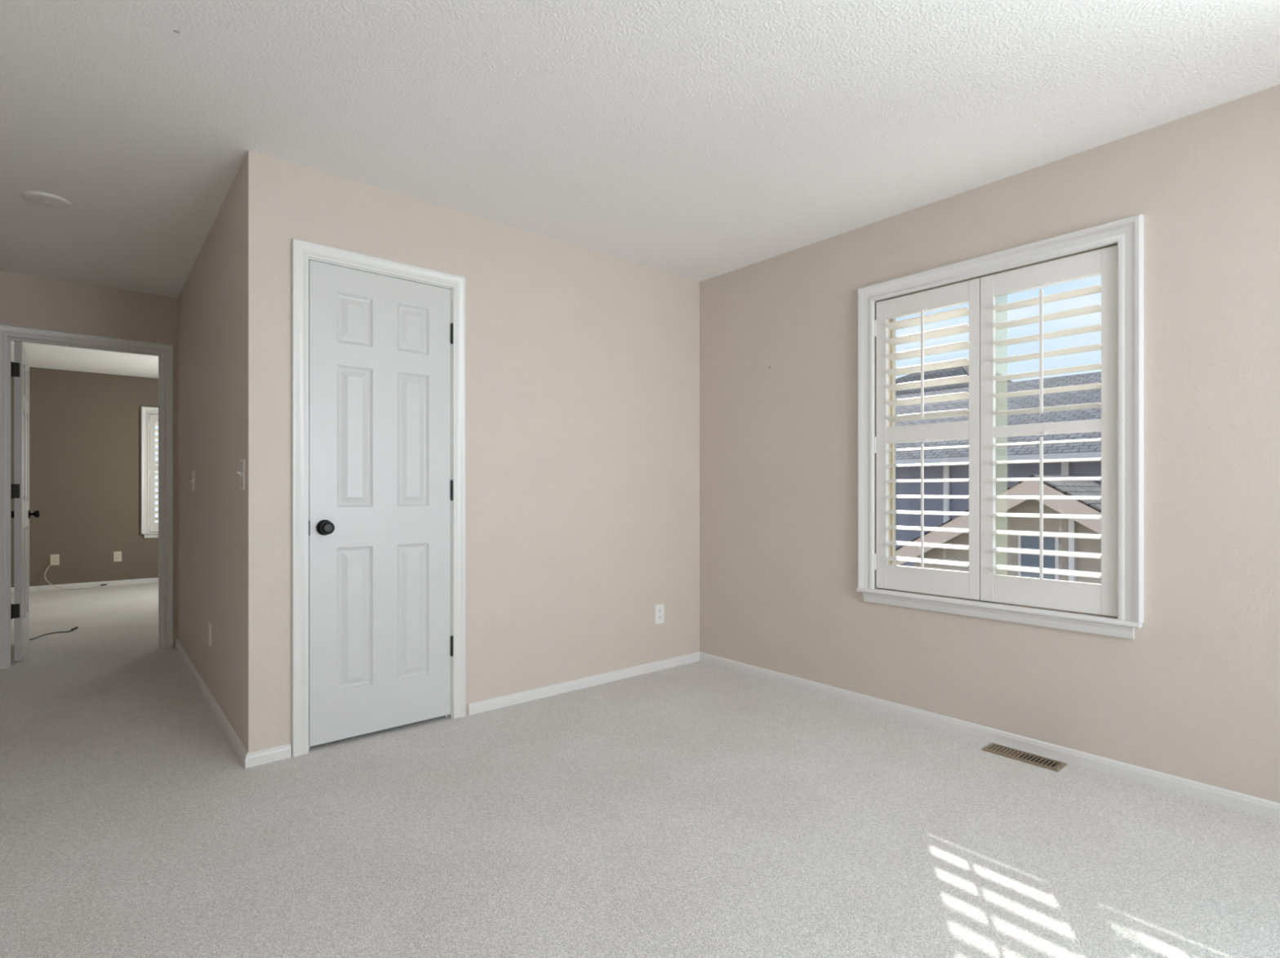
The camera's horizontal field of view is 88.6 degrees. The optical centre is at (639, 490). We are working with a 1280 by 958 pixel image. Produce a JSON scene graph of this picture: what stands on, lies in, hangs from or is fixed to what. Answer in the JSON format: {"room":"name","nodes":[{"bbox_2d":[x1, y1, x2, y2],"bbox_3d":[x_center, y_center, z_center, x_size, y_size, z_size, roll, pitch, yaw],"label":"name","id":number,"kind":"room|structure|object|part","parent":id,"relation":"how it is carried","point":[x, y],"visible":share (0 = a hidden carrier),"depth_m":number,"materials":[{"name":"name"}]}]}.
{"room":"empty bedroom","nodes":[
{"label":"empty bedroom","id":0,"kind":"room"},
{"bbox_2d":[10,366,158,587],"bbox_3d":[-5.949,-0.130,7.818,5.050,2.440,0.150,0,0,-40],"label":"wall","id":1,"kind":"structure","parent":0,"point":[85,428],"depth_m":7.44,"materials":[{"name":"paint"}]},
{"bbox_2d":[50,554,59,564],"bbox_3d":[-6.483,0.760,7.264,0.075,0.118,0.008,0,0,-40],"label":"electrical outlet","id":2,"kind":"object","parent":1,"relation":"attached to","point":[55,558],"visible":1,"depth_m":7.26,"materials":[{"name":"beige plastic"}]},
{"bbox_2d":[44,563,106,589],"bbox_3d":[-6.290,0.946,7.309,0.531,0.288,0.117,0,0,-32],"label":"cord","id":3,"kind":"object","parent":2,"relation":"hanging from","point":[51,563],"visible":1,"depth_m":7.24,"materials":[{"name":"beige plastic"}]},
{"bbox_2d":[10,577,158,592],"bbox_3d":[-6.469,1.063,7.271,3.550,0.054,0.013,0,0,-40],"label":"baseboard","id":4,"kind":"structure","parent":1,"relation":"attached to","point":[36,588],"depth_m":7.45,"materials":[{"name":"white wood"}]},
{"bbox_2d":[113,551,121,561],"bbox_3d":[-6.066,0.760,7.615,0.075,0.118,0.008,0,0,-40],"label":"electrical outlet","id":5,"kind":"object","parent":1,"relation":"attached to","point":[117,554],"visible":1,"depth_m":7.61,"materials":[{"name":"beige plastic"}]},
{"bbox_2d":[141,405,158,537],"bbox_3d":[-5.546,-0.221,8.127,1.023,1.561,0.198,0,0,-40],"label":"window","id":6,"kind":"structure","parent":1,"relation":"in","point":[145,411],"depth_m":7.77,"materials":[{"name":"white"}]},
{"bbox_2d":[149,413,158,531],"bbox_3d":[-5.688,-0.216,7.954,0.434,1.401,0.077,0,0,-40],"label":"plantation shutter","id":7,"kind":"object","parent":6,"relation":"attached to","point":[153,526],"visible":0.3,"depth_m":7.83,"materials":[{"name":"white paint"}]},
{"bbox_3d":[-5.689,-0.871,7.962,0.327,0.092,0.026,0,0,-40],"label":"rail","id":8,"kind":"part","parent":7,"relation":"part of","materials":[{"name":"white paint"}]},
{"bbox_3d":[-5.689,0.430,7.962,0.327,0.107,0.026,0,0,-40],"label":"rail","id":9,"kind":"part","parent":7,"relation":"part of","materials":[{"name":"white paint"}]},
{"bbox_2d":[0,271,177,646],"bbox_3d":[-3.273,-0.130,4.653,5.050,2.440,0.120,0,0,-40],"label":"wall","id":10,"kind":"structure","parent":0,"point":[25,300],"depth_m":4.33,"materials":[{"name":"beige paint"}]},
{"bbox_2d":[10,341,39,660],"bbox_3d":[-4.189,0.060,4.447,0.154,2.030,0.749,0,0,-40],"label":"door","id":11,"kind":"structure","parent":10,"relation":"in","point":[21,513],"depth_m":4.17,"materials":[{"name":"white paint"}]},
{"bbox_3d":[-4.431,0.165,4.653,0.052,0.055,0.055,0,0,-40],"label":"knob","id":12,"kind":"part","parent":11,"relation":"part of","materials":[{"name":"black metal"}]},
{"bbox_3d":[-4.352,0.165,4.719,0.052,0.055,0.055,0,0,-40],"label":"knob","id":13,"kind":"part","parent":11,"relation":"part of","materials":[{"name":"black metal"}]},
{"bbox_2d":[0,324,173,668],"bbox_3d":[-3.639,0.035,4.332,0.899,2.110,0.138,0,0,-40],"label":"trim","id":14,"kind":"structure","parent":10,"relation":"attached to","point":[8,333],"depth_m":4.34,"materials":[{"name":"white wood"}]},
{"bbox_2d":[177,161,243,743],"bbox_3d":[-2.390,-0.130,3.680,0.117,2.440,2.505,0,0,-40],"label":"wall","id":15,"kind":"structure","parent":0,"point":[211,299],"depth_m":3.29,"materials":[{"name":"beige paint"}]},
{"bbox_2d":[190,471,195,490],"bbox_3d":[-2.658,-0.060,3.889,0.022,0.118,0.073,0,0,-40],"label":"light switch","id":16,"kind":"object","parent":15,"relation":"attached to","point":[193,481],"visible":1,"depth_m":3.88,"materials":[{"name":"white plastic"}]},
{"bbox_2d":[208,621,211,646],"bbox_3d":[-2.221,0.738,3.384,0.008,0.118,0.073,0,0,-40],"label":"electrical outlet","id":17,"kind":"object","parent":15,"relation":"attached to","point":[209,622],"visible":1,"depth_m":3.37,"materials":[{"name":"white plastic"}]},
{"bbox_2d":[175,638,291,768],"bbox_3d":[-2.341,1.063,3.638,0.164,0.054,2.633,0,0,-40],"label":"baseboard","id":18,"kind":"structure","parent":15,"relation":"attached to","point":[252,758],"depth_m":2.79,"materials":[{"name":"white wood"}]},
{"bbox_2d":[237,459,244,489],"bbox_3d":[-1.628,-0.067,2.671,0.022,0.122,0.070,0,0,-40],"label":"light switch","id":19,"kind":"object","parent":15,"relation":"attached to","point":[242,473],"visible":1,"depth_m":2.66,"materials":[{"name":"white plastic"}]},
{"bbox_2d":[243,150,699,752],"bbox_3d":[-0.620,-0.130,3.461,2.537,2.440,0.115,0,0,-40],"label":"wall","id":20,"kind":"structure","parent":0,"point":[582,365],"depth_m":3.40,"materials":[{"name":"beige paint"}]},
{"bbox_2d":[291,238,465,756],"bbox_3d":[-1.175,0.027,2.980,0.758,2.126,0.133,0,0,-40],"label":"trim","id":21,"kind":"structure","parent":20,"relation":"attached to","point":[302,251],"depth_m":2.72,"materials":[{"name":"white wood"}]},
{"bbox_2d":[308,259,453,746],"bbox_3d":[-1.134,0.051,2.936,0.635,2.034,0.094,0,0,-40],"label":"door","id":22,"kind":"structure","parent":20,"relation":"in","point":[380,485],"depth_m":2.91,"materials":[{"name":"white paint"}]},
{"bbox_3d":[-1.385,0.155,2.745,0.004,0.060,0.016,0,0,-40],"label":"strike plate","id":23,"kind":"part","parent":22,"relation":"part of","materials":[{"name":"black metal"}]},
{"bbox_3d":[-1.315,0.154,2.754,0.055,0.055,0.052,0,0,-40],"label":"knob","id":24,"kind":"part","parent":22,"relation":"part of","materials":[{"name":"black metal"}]},
{"bbox_2d":[467,651,699,715],"bbox_3d":[-0.223,1.063,3.713,1.606,0.054,0.013,0,0,-40],"label":"baseboard","id":25,"kind":"structure","parent":20,"relation":"attached to","point":[482,705],"depth_m":3.60,"materials":[{"name":"white wood"}]},
{"bbox_2d":[654,603,664,623],"bbox_3d":[0.121,0.750,4.008,0.073,0.118,0.008,0,0,-40],"label":"electrical outlet","id":26,"kind":"object","parent":20,"relation":"attached to","point":[659,608],"visible":1,"depth_m":4.00,"materials":[{"name":"white plastic"}]},
{"bbox_2d":[0,582,1279,957],"bbox_3d":[-2.237,1.120,3.427,5.350,0.060,11.650,0,0,-40],"label":"floor","id":27,"kind":"structure","parent":0,"point":[695,809],"depth_m":2.08,"materials":[{"name":"grey carpet"}]},
{"bbox_2d":[29,626,78,639],"bbox_3d":[-4.473,1.077,4.945,0.078,0.026,0.438,0,0,9],"label":"cable","id":28,"kind":"object","parent":27,"relation":"on","point":[76,627],"visible":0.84,"depth_m":5.04,"materials":[{"name":"black plastic"}]},
{"bbox_2d":[982,742,1066,771],"bbox_3d":[1.572,1.086,2.688,0.108,0.007,0.284,0,0,-40],"label":"floor vent","id":29,"kind":"object","parent":27,"relation":"in","point":[1024,756],"visible":1,"depth_m":2.68,"materials":[{"name":"beige metal"}]},
{"bbox_2d":[0,0,1279,377],"bbox_3d":[-2.237,-1.449,3.427,5.350,0.202,11.650,0,0,-40],"label":"ceiling","id":30,"kind":"structure","parent":0,"point":[699,140],"depth_m":2.31,"materials":[{"name":"white paint"}]},
{"bbox_2d":[22,191,71,208],"bbox_3d":[-2.743,-1.342,3.035,0.164,0.016,0.164,0,0,-40],"label":"ceiling plate","id":31,"kind":"object","parent":30,"relation":"attached to","point":[45,199],"visible":1,"depth_m":3.02,"materials":[{"name":"white plastic"}]},
{"bbox_2d":[699,84,1279,802],"bbox_3d":[-0.252,-0.130,5.105,0.151,2.440,11.650,0,0,-40],"label":"wall","id":32,"kind":"structure","parent":0,"point":[1195,693],"depth_m":2.65,"materials":[{"name":"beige paint"}]},
{"bbox_2d":[699,651,1279,820],"bbox_3d":[1.866,1.063,2.476,0.013,0.054,4.600,0,0,-40],"label":"baseboard","id":33,"kind":"structure","parent":32,"relation":"attached to","point":[1256,805],"depth_m":2.73,"materials":[{"name":"white wood"}]},
{"bbox_2d":[856,213,1143,639],"bbox_3d":[1.548,-0.235,2.940,0.198,1.591,1.177,0,0,-40],"label":"window","id":34,"kind":"structure","parent":32,"relation":"in","point":[1127,233],"depth_m":2.64,"materials":[{"name":"white wood"}]},
{"bbox_3d":[1.574,-0.235,2.962,0.060,1.438,1.017,0,0,-40],"label":"frame","id":35,"kind":"part","parent":34,"relation":"part of","materials":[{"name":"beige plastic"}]},
{"bbox_2d":[874,277,980,599],"bbox_3d":[1.350,-0.232,3.112,0.087,1.431,0.506,0,0,-40],"label":"plantation shutter","id":36,"kind":"object","parent":34,"relation":"attached to","point":[960,584],"visible":1,"depth_m":3.08,"materials":[{"name":"white paint"}]},
{"bbox_3d":[1.328,0.068,3.083,0.017,0.583,0.011,0,0,-40],"label":"tilt rod","id":37,"kind":"part","parent":36,"relation":"part of","materials":[{"name":"white paint"}]},
{"bbox_3d":[1.329,-0.599,3.084,0.017,0.507,0.011,0,0,-40],"label":"tilt rod","id":38,"kind":"part","parent":36,"relation":"part of","materials":[{"name":"white paint"}]},
{"bbox_3d":[1.360,-0.900,3.110,0.026,0.094,0.399,0,0,-40],"label":"rail","id":39,"kind":"part","parent":36,"relation":"part of","materials":[{"name":"white paint"}]},
{"bbox_3d":[1.360,-0.277,3.110,0.026,0.082,0.399,0,0,-40],"label":"rail","id":40,"kind":"part","parent":36,"relation":"part of","materials":[{"name":"white paint"}]},
{"bbox_3d":[1.360,0.425,3.110,0.026,0.118,0.399,0,0,-40],"label":"rail","id":41,"kind":"part","parent":36,"relation":"part of","materials":[{"name":"white paint"}]},
{"bbox_2d":[980,244,1117,616],"bbox_3d":[1.682,-0.232,2.719,0.087,1.431,0.514,0,0,-40],"label":"plantation shutter","id":42,"kind":"object","parent":34,"relation":"attached to","point":[1101,598],"visible":0.98,"depth_m":2.69,"materials":[{"name":"white paint"}]},
{"bbox_3d":[1.653,0.069,2.699,0.017,0.583,0.011,0,0,-40],"label":"tilt rod","id":43,"kind":"part","parent":42,"relation":"part of","materials":[{"name":"white paint"}]},
{"bbox_3d":[1.653,-0.576,2.699,0.017,0.507,0.011,0,0,-40],"label":"tilt rod","id":44,"kind":"part","parent":42,"relation":"part of","materials":[{"name":"white paint"}]},
{"bbox_3d":[1.685,-0.900,2.726,0.026,0.094,0.399,0,0,-40],"label":"rail","id":45,"kind":"part","parent":42,"relation":"part of","materials":[{"name":"white paint"}]},
{"bbox_3d":[1.685,-0.259,2.726,0.026,0.046,0.399,0,0,-40],"label":"rail","id":46,"kind":"part","parent":42,"relation":"part of","materials":[{"name":"white paint"}]},
{"bbox_3d":[1.685,0.425,2.726,0.026,0.118,0.399,0,0,-40],"label":"rail","id":47,"kind":"part","parent":42,"relation":"part of","materials":[{"name":"white paint"}]},
{"label":"outside","id":48,"kind":"structure","parent":0,"visible":0},
{"bbox_3d":[20.294,4.190,27.619,59.400,0.200,90.000,0,0,-40],"label":"ground","id":49,"kind":"structure","parent":48,"visible":0},
{"bbox_2d":[895,364,1013,395],"bbox_3d":[12.050,-0.600,29.134,10.033,9.380,11.040,0,0,-40],"label":"house","id":50,"kind":"structure","parent":49,"relation":"on","point":[964,370],"depth_m":26.20,"materials":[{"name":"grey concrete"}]},
{"bbox_2d":[895,371,1101,583],"bbox_3d":[7.364,0.810,14.066,11.450,6.560,20.000,0,0,-40],"label":"neighbor house","id":51,"kind":"structure","parent":49,"relation":"on","point":[1085,449],"depth_m":10.84,"materials":[{"name":"grey concrete"}]},
{"bbox_3d":[5.045,1.010,8.321,0.030,0.880,0.380,0,0,-40],"label":"pane","id":52,"kind":"part","parent":51,"relation":"part of","materials":[{"name":"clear glass"}]}
]}

